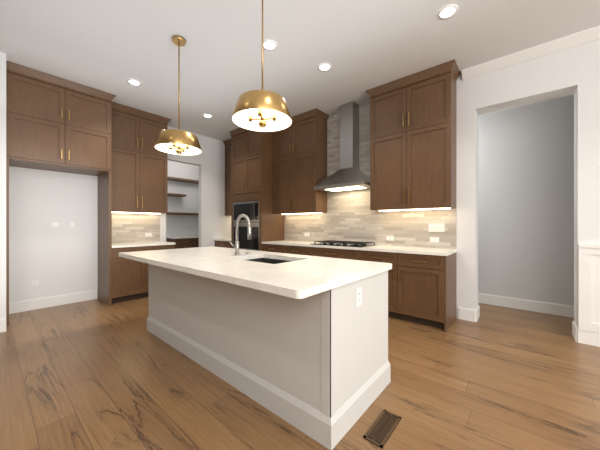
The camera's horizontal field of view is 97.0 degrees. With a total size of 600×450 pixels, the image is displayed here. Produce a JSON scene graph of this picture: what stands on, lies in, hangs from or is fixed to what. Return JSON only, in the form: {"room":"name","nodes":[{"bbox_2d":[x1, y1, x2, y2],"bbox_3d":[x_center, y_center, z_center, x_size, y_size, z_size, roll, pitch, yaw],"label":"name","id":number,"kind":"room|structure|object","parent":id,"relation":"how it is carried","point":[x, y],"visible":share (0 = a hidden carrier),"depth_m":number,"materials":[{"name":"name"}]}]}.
{"room":"kitchen","nodes":[
{"label":"kitchen","id":0,"kind":"room"},
{"bbox_2d":[0,52,5,318],"bbox_3d":[-3.793,-0.377,3.309,0.867,3.220,0.150,0,0,40],"label":"wall","id":1,"kind":"structure","parent":0,"point":[2,185],"depth_m":3.06,"materials":[{"name":"paint"}]},
{"bbox_2d":[9,126,230,302],"bbox_3d":[-4.170,-0.377,3.628,0.120,3.220,9.350,0,0,40],"label":"wall","id":2,"kind":"structure","parent":0,"point":[61,258],"depth_m":4.14,"materials":[{"name":"paint"}]},
{"bbox_2d":[31,280,38,285],"bbox_3d":[-3.871,0.848,3.880,0.008,0.075,0.075,0,0,40],"label":"electrical outlet","id":3,"kind":"object","parent":2,"relation":"attached to","point":[34,282],"visible":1,"depth_m":3.88,"materials":[{"name":"plastic"}]},
{"bbox_2d":[9,290,96,313],"bbox_3d":[-3.721,1.157,4.054,0.016,0.152,1.010,0,0,40],"label":"baseboard","id":4,"kind":"structure","parent":2,"relation":"attached to","point":[27,305],"depth_m":4.00,"materials":[{"name":"white wood"}]},
{"bbox_2d":[52,222,58,226],"bbox_3d":[-3.729,-0.007,4.048,0.009,0.066,0.075,0,0,40],"label":"electrical outlet","id":5,"kind":"object","parent":2,"relation":"attached to","point":[55,224],"visible":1,"depth_m":4.05,"materials":[{"name":"plastic"}]},
{"bbox_2d":[112,213,159,242],"bbox_3d":[-3.055,0.049,4.843,0.010,0.537,0.956,0,0,40],"label":"tile backsplash","id":6,"kind":"structure","parent":2,"relation":"attached to","point":[130,227],"depth_m":4.86,"materials":[{"name":"beige tile"}]},
{"bbox_2d":[111,102,171,213],"bbox_3d":[-2.888,-1.097,4.734,0.402,1.773,1.006,0,0,40],"label":"upper cabinet","id":7,"kind":"object","parent":2,"relation":"attached to","point":[139,165],"visible":0.77,"depth_m":4.60,"materials":[{"name":"brown wood"}]},
{"bbox_2d":[166,160,198,236],"bbox_3d":[-3.621,-0.377,7.422,0.120,3.220,3.090,0,0,40],"label":"wall","id":8,"kind":"structure","parent":0,"point":[182,225],"depth_m":7.63,"materials":[{"name":"paint"}]},
{"bbox_2d":[168,193,185,196],"bbox_3d":[-3.438,-0.825,7.345,0.259,0.055,0.470,0,0,40],"label":"shelf","id":9,"kind":"object","parent":8,"relation":"attached to","point":[176,195],"visible":0.79,"depth_m":7.27,"materials":[{"name":"brown wood"}]},
{"bbox_2d":[166,212,198,214],"bbox_3d":[-3.186,-0.315,7.643,0.259,0.055,1.250,0,0,40],"label":"shelf","id":10,"kind":"object","parent":8,"relation":"attached to","point":[172,213],"visible":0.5,"depth_m":7.31,"materials":[{"name":"brown wood"}]},
{"bbox_2d":[168,177,198,183],"bbox_3d":[-3.186,-1.264,7.643,0.259,0.055,1.250,0,0,40],"label":"shelf","id":11,"kind":"object","parent":8,"relation":"attached to","point":[183,180],"visible":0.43,"depth_m":7.42,"materials":[{"name":"brown wood"}]},
{"bbox_2d":[0,297,599,449],"bbox_3d":[-1.250,1.283,2.238,13.200,0.100,11.000,0,0,40],"label":"floor","id":12,"kind":"structure","parent":0,"point":[95,374],"depth_m":1.97,"materials":[{"name":"brown wood"}]},
{"bbox_2d":[6,61,115,325],"bbox_3d":[-3.438,-0.375,3.860,0.692,3.216,1.130,0,0,40],"label":"surround","id":13,"kind":"object","parent":12,"relation":"on","point":[56,123],"visible":0.98,"depth_m":3.65,"materials":[{"name":"brown wood"}]},
{"bbox_2d":[112,245,173,303],"bbox_3d":[-2.810,0.794,4.635,0.649,0.878,0.956,0,0,40],"label":"base cabinet","id":14,"kind":"object","parent":12,"relation":"on","point":[130,279],"visible":0.38,"depth_m":4.29,"materials":[{"name":"brown wood"}]},
{"bbox_2d":[112,241,174,247],"bbox_3d":[-2.811,0.336,4.644,0.637,0.035,0.968,0,0,40],"label":"countertop","id":15,"kind":"structure","parent":14,"relation":"on","point":[133,244],"depth_m":4.57,"materials":[{"name":"stone"}]},
{"bbox_2d":[166,238,198,248],"bbox_3d":[-3.261,0.794,7.274,0.617,0.878,0.730,0,0,40],"label":"base cabinet","id":16,"kind":"object","parent":12,"relation":"on","point":[187,243],"visible":0.27,"depth_m":7.09,"materials":[{"name":"brown wood"}]},
{"bbox_2d":[166,236,198,238],"bbox_3d":[-3.056,0.336,7.500,0.637,0.035,1.360,0,0,40],"label":"countertop","id":17,"kind":"structure","parent":16,"relation":"on","point":[175,237],"depth_m":7.14,"materials":[{"name":"stone"}]},
{"bbox_2d":[215,240,230,247],"bbox_3d":[-1.527,0.794,6.136,0.668,0.878,0.649,0,0,40],"label":"base cabinet","id":18,"kind":"object","parent":12,"relation":"on","point":[225,244],"visible":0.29,"depth_m":5.92,"materials":[{"name":"brown wood"}]},
{"bbox_2d":[214,238,230,240],"bbox_3d":[-1.523,0.336,6.141,0.668,0.035,0.637,0,0,40],"label":"countertop","id":19,"kind":"structure","parent":18,"relation":"on","point":[225,239],"depth_m":5.94,"materials":[{"name":"stone"}]},
{"bbox_2d":[229,127,283,250],"bbox_3d":[-0.915,-0.375,5.590,0.960,3.216,0.692,0,0,40],"label":"tall cabinet","id":20,"kind":"object","parent":12,"relation":"on","point":[252,175],"visible":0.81,"depth_m":5.28,"materials":[{"name":"brown wood"}]},
{"bbox_2d":[147,264,390,449],"bbox_3d":[-0.541,0.789,2.603,2.578,0.888,0.842,0,0,40],"label":"kitchen island","id":21,"kind":"object","parent":12,"relation":"on","point":[316,367],"visible":0.67,"depth_m":1.79,"materials":[{"name":"paint"}]},
{"bbox_2d":[119,246,391,298],"bbox_3d":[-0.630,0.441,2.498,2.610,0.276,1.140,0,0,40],"label":"island countertop","id":22,"kind":"structure","parent":21,"relation":"on","point":[296,276],"depth_m":1.89,"materials":[{"name":"stone"}]},
{"bbox_2d":[230,214,250,254],"bbox_3d":[-0.582,0.096,2.588,0.241,0.411,0.116,0,0,40],"label":"faucet","id":23,"kind":"object","parent":22,"relation":"on","point":[246,217],"visible":1,"depth_m":2.63,"materials":[{"name":"silver metal"}]},
{"bbox_2d":[356,287,361,306],"bbox_3d":[0.379,0.463,1.710,0.008,0.115,0.072,0,0,40],"label":"electrical outlet","id":24,"kind":"object","parent":21,"relation":"attached to","point":[359,296],"visible":1,"depth_m":1.71,"materials":[{"name":"plastic"}]},
{"bbox_2d":[262,244,455,331],"bbox_3d":[0.666,0.794,4.279,3.132,0.878,0.649,0,0,40],"label":"base cabinet","id":25,"kind":"object","parent":12,"relation":"on","point":[421,288],"visible":0.54,"depth_m":3.31,"materials":[{"name":"brown wood"}]},
{"bbox_2d":[262,240,457,255],"bbox_3d":[0.675,0.336,4.280,3.144,0.035,0.637,0,0,40],"label":"countertop","id":26,"kind":"structure","parent":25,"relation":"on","point":[418,250],"depth_m":3.67,"materials":[{"name":"stone"}]},
{"bbox_2d":[313,240,375,246],"bbox_3d":[0.685,0.293,4.253,0.910,0.047,0.520,0,0,40],"label":"cooktop","id":27,"kind":"object","parent":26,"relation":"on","point":[346,243],"visible":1,"depth_m":4.14,"materials":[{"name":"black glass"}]},
{"bbox_2d":[363,409,400,447],"bbox_3d":[0.506,1.229,1.615,0.115,0.006,0.300,0,0,40],"label":"floor vent","id":28,"kind":"object","parent":12,"relation":"in","point":[381,428],"visible":1,"depth_m":1.60,"materials":[{"name":"brown metal"}]},
{"bbox_2d":[0,0,599,140],"bbox_3d":[-1.250,-2.037,2.238,13.200,0.100,11.000,0,0,40],"label":"ceiling","id":29,"kind":"structure","parent":0,"point":[361,47],"depth_m":2.91,"materials":[{"name":"paint"}]},
{"bbox_2d":[127,79,140,85],"bbox_3d":[-2.308,-1.984,3.696,0.176,0.005,0.176,0,0,40],"label":"recessed light","id":30,"kind":"object","parent":29,"relation":"in","point":[133,82],"visible":1,"depth_m":3.70,"materials":[{"name":"white plastic"}]},
{"bbox_2d":[154,35,201,154],"bbox_3d":[-1.297,-1.371,2.847,0.464,1.228,0.464,0,0,40],"label":"pendant light","id":31,"kind":"object","parent":29,"relation":"hanging from","point":[176,142],"visible":1,"depth_m":2.82,"materials":[{"name":"gold metal"}]},
{"bbox_2d":[203,114,212,117],"bbox_3d":[-1.678,-1.984,4.827,0.176,0.005,0.176,0,0,40],"label":"recessed light","id":32,"kind":"object","parent":29,"relation":"in","point":[207,115],"visible":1,"depth_m":4.81,"materials":[{"name":"white plastic"}]},
{"bbox_2d":[232,0,291,131],"bbox_3d":[-0.292,-1.371,2.069,0.464,1.228,0.464,0,0,40],"label":"pendant light","id":33,"kind":"object","parent":29,"relation":"hanging from","point":[262,110],"visible":1,"depth_m":2.05,"materials":[{"name":"gold metal"}]},
{"bbox_2d":[263,40,277,50],"bbox_3d":[-0.336,-1.984,2.931,0.176,0.005,0.176,0,0,40],"label":"recessed light","id":34,"kind":"object","parent":29,"relation":"in","point":[270,45],"visible":0.92,"depth_m":2.93,"materials":[{"name":"white plastic"}]},
{"bbox_2d":[318,63,331,70],"bbox_3d":[0.311,-1.984,3.339,0.176,0.005,0.176,0,0,40],"label":"recessed light","id":35,"kind":"object","parent":29,"relation":"in","point":[325,67],"visible":1,"depth_m":3.34,"materials":[{"name":"white plastic"}]},
{"bbox_2d":[437,4,457,19],"bbox_3d":[1.376,-1.984,2.477,0.176,0.005,0.176,0,0,40],"label":"recessed light","id":36,"kind":"object","parent":29,"relation":"in","point":[447,12],"visible":1,"depth_m":2.48,"materials":[{"name":"white plastic"}]},
{"bbox_2d":[309,39,599,326],"bbox_3d":[2.110,-0.377,3.565,9.787,3.220,0.120,0,0,40],"label":"wall","id":37,"kind":"structure","parent":0,"point":[577,68],"depth_m":3.04,"materials":[{"name":"paint"}]},
{"bbox_2d":[223,139,231,215],"bbox_3d":[-1.447,-1.097,6.230,0.668,1.773,0.402,0,0,40],"label":"upper cabinet","id":38,"kind":"object","parent":37,"relation":"attached to","point":[227,144],"visible":0.21,"depth_m":6.25,"materials":[{"name":"brown wood"}]},
{"bbox_2d":[273,108,328,214],"bbox_3d":[-0.021,-1.097,5.023,1.124,1.773,0.402,0,0,40],"label":"upper cabinet","id":39,"kind":"object","parent":37,"relation":"attached to","point":[299,157],"visible":1,"depth_m":4.82,"materials":[{"name":"brown wood"}]},
{"bbox_2d":[284,103,456,248],"bbox_3d":[0.248,-0.833,5.055,4.774,2.300,0.010,0,0,40],"label":"tile backsplash","id":40,"kind":"structure","parent":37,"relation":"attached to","point":[349,216],"depth_m":4.38,"materials":[{"name":"beige tile"}]},
{"bbox_2d":[314,101,369,191],"bbox_3d":[0.736,-1.282,4.313,0.920,1.401,0.487,0,0,40],"label":"range hood","id":41,"kind":"object","parent":40,"relation":"attached to","point":[348,175],"visible":0.94,"depth_m":4.30,"materials":[{"name":"silver metal"}]},
{"bbox_2d":[386,236,393,240],"bbox_3d":[1.384,0.203,4.080,0.115,0.072,0.008,0,0,40],"label":"electrical outlet","id":42,"kind":"object","parent":40,"relation":"attached to","point":[389,238],"visible":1,"depth_m":4.07,"materials":[{"name":"plastic"}]},
{"bbox_2d":[430,237,438,241],"bbox_3d":[1.861,0.203,3.676,0.115,0.072,0.008,0,0,40],"label":"electrical outlet","id":43,"kind":"object","parent":40,"relation":"attached to","point":[434,239],"visible":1,"depth_m":3.67,"materials":[{"name":"plastic"}]},
{"bbox_2d":[429,224,444,231],"bbox_3d":[1.879,0.038,3.659,0.200,0.115,0.009,0,0,40],"label":"electrical outlet","id":44,"kind":"object","parent":40,"relation":"attached to","point":[436,227],"visible":1,"depth_m":3.65,"materials":[{"name":"plastic"}]},
{"bbox_2d":[366,59,460,210],"bbox_3d":[1.537,-1.097,3.704,1.160,1.773,0.402,0,0,40],"label":"upper cabinet","id":45,"kind":"object","parent":37,"relation":"attached to","point":[412,141],"visible":1,"depth_m":3.53,"materials":[{"name":"brown wood"}]},
{"bbox_2d":[461,25,599,79],"bbox_3d":[3.904,-1.937,1.911,4.730,0.100,0.085,0,0,40],"label":"crown molding","id":46,"kind":"structure","parent":37,"relation":"attached to","point":[566,42],"depth_m":2.94,"materials":[{"name":"white wood"}]},
{"bbox_2d":[574,326,599,346],"bbox_3d":[4.343,1.157,1.586,3.761,0.152,0.016,0,0,40],"label":"baseboard","id":47,"kind":"structure","parent":37,"relation":"attached to","point":[581,336],"depth_m":2.74,"materials":[{"name":"white wood"}]},
{"bbox_2d":[578,244,599,332],"bbox_3d":[4.370,0.645,1.550,3.810,0.895,0.035,0,0,40],"label":"wainscoting","id":48,"kind":"structure","parent":37,"relation":"attached to","point":[588,287],"depth_m":2.73,"materials":[{"name":"white wood"}]},
{"bbox_2d":[478,95,573,305],"bbox_3d":[3.873,-0.377,3.430,6.920,3.220,0.120,0,0,40],"label":"wall","id":49,"kind":"structure","parent":0,"point":[526,202],"depth_m":3.82,"materials":[{"name":"paint"}]},
{"bbox_2d":[478,293,573,317],"bbox_3d":[3.863,1.157,3.349,6.770,0.152,0.016,0,0,40],"label":"baseboard","id":50,"kind":"structure","parent":49,"relation":"attached to","point":[523,304],"depth_m":3.82,"materials":[{"name":"white wood"}]},
{"bbox_2d":[477,89,575,322],"bbox_3d":[2.705,-0.377,3.238,1.185,3.220,0.150,0,0,40],"label":"door frame","id":51,"kind":"structure","parent":0,"point":[544,98],"depth_m":3.03,"materials":[{"name":"paint"}]},
{"bbox_2d":[474,305,479,321],"bbox_3d":[2.322,1.157,3.473,0.016,0.152,0.286,0,0,40],"label":"baseboard","id":52,"kind":"structure","parent":51,"relation":"attached to","point":[476,312],"depth_m":3.41,"materials":[{"name":"white wood"}]}
]}

